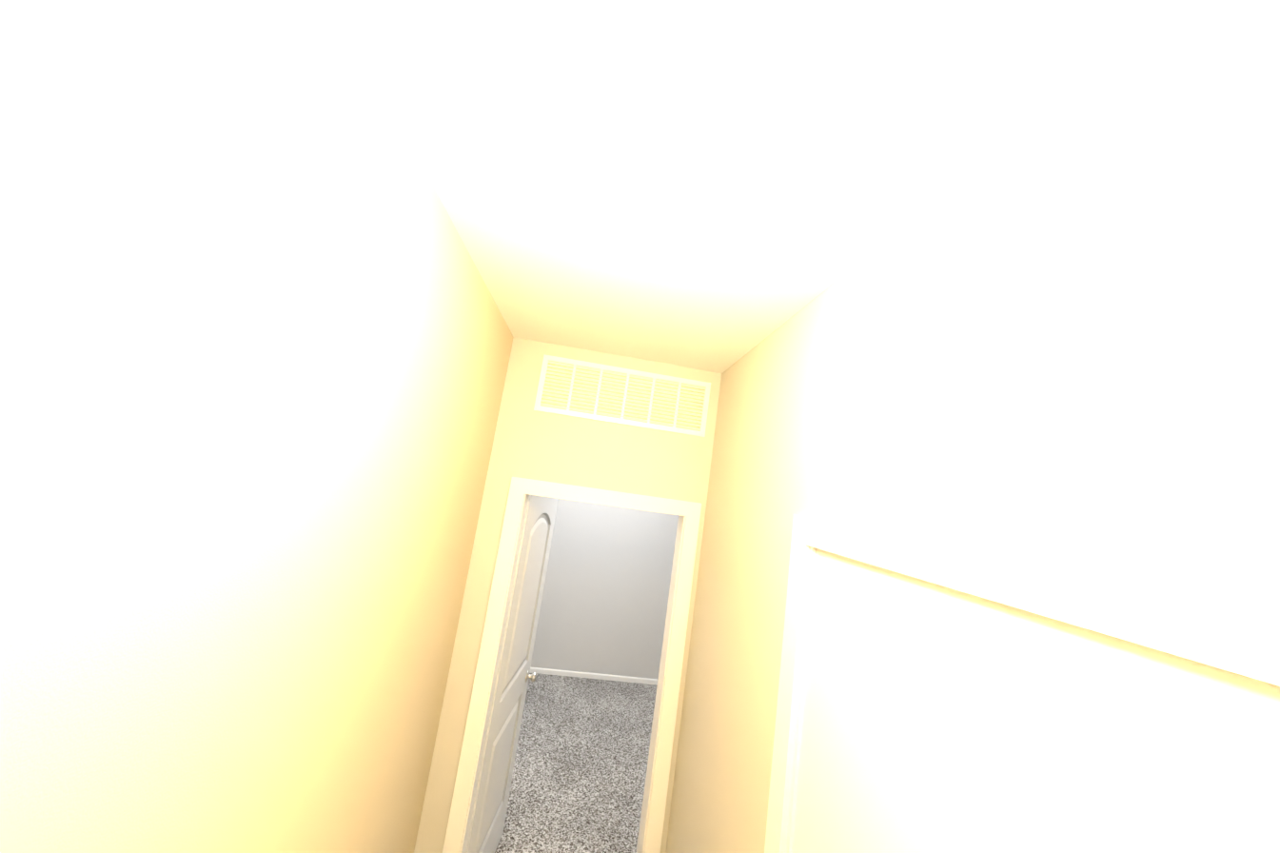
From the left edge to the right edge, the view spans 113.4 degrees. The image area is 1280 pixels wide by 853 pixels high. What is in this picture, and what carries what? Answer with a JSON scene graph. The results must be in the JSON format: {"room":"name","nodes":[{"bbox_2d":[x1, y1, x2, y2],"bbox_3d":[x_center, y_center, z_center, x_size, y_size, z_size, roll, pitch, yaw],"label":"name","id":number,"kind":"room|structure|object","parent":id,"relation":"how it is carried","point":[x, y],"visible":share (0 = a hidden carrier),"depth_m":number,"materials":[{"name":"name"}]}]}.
{"room":"hallway","nodes":[
{"label":"hallway","id":0,"kind":"room"},
{"bbox_2d":[0,0,512,852],"bbox_3d":[-0.420,0.458,-1.783,0.115,2.750,7.265,9,-8,-6],"label":"wall","id":1,"kind":"structure","parent":0,"point":[255,341],"depth_m":0.53,"materials":[{"name":"paint"}]},
{"bbox_2d":[413,336,721,852],"bbox_3d":[-0.334,1.005,1.903,4.900,2.750,0.115,9,-8,-6],"label":"wall","id":2,"kind":"structure","parent":0,"point":[529,442],"depth_m":1.95,"materials":[{"name":"paint"}]},
{"bbox_2d":[465,493,558,852],"bbox_3d":[-0.691,1.368,2.276,0.159,2.020,0.735,8,-8,1],"label":"door","id":3,"kind":"structure","parent":2,"relation":"in","point":[494,784],"depth_m":2.22,"materials":[{"name":"white wood"}]},
{"bbox_2d":[442,476,701,852],"bbox_3d":[-0.300,1.334,1.865,0.886,2.103,0.143,9,-8,-6],"label":"door frame","id":4,"kind":"structure","parent":2,"relation":"attached to","point":[655,792],"depth_m":1.86,"materials":[{"name":"white wood"}]},
{"bbox_2d":[533,354,710,436],"bbox_3d":[-0.072,-0.145,2.018,0.820,0.270,0.011,9,-8,-6],"label":"air vent","id":5,"kind":"object","parent":2,"relation":"in","point":[609,393],"visible":1,"depth_m":2.02,"materials":[{"name":"white plastic"}]},
{"bbox_2d":[494,672,657,852],"bbox_3d":[-0.712,2.574,3.211,4.900,0.060,3.055,9,-8,-6],"label":"floor","id":6,"kind":"structure","parent":0,"point":[578,779],"depth_m":3.18,"materials":[{"name":"grey carpet"}]},
{"bbox_2d":[531,498,678,679],"bbox_3d":[-0.689,1.382,4.858,4.900,2.750,0.115,9,-8,-6],"label":"wall","id":7,"kind":"structure","parent":0,"point":[604,600],"depth_m":4.78,"materials":[{"name":"paint"}]},
{"bbox_2d":[529,666,657,685],"bbox_3d":[-0.871,2.695,4.605,4.900,0.054,0.011,9,-8,-6],"label":"baseboard","id":8,"kind":"structure","parent":7,"relation":"attached to","point":[559,672],"depth_m":4.63,"materials":[{"name":"white wood"}]},
{"bbox_2d":[334,0,1183,373],"bbox_3d":[0.225,-0.643,0.016,5.115,0.100,10.380,9,-8,-6],"label":"ceiling","id":9,"kind":"structure","parent":0,"point":[715,185],"depth_m":0.72,"materials":[{"name":"paint"}]},
{"bbox_2d":[665,0,1279,852],"bbox_3d":[0.437,0.915,0.520,0.115,2.750,2.815,9,-8,-6],"label":"wall","id":10,"kind":"structure","parent":0,"point":[1053,329],"depth_m":0.56,"materials":[{"name":"paint"}]},
{"bbox_2d":[764,513,1279,852],"bbox_3d":[0.354,1.220,0.509,0.074,2.125,0.950,9,-8,-6],"label":"door frame","id":11,"kind":"structure","parent":10,"relation":"attached to","point":[938,695],"depth_m":0.53,"materials":[{"name":"white"}]}
]}

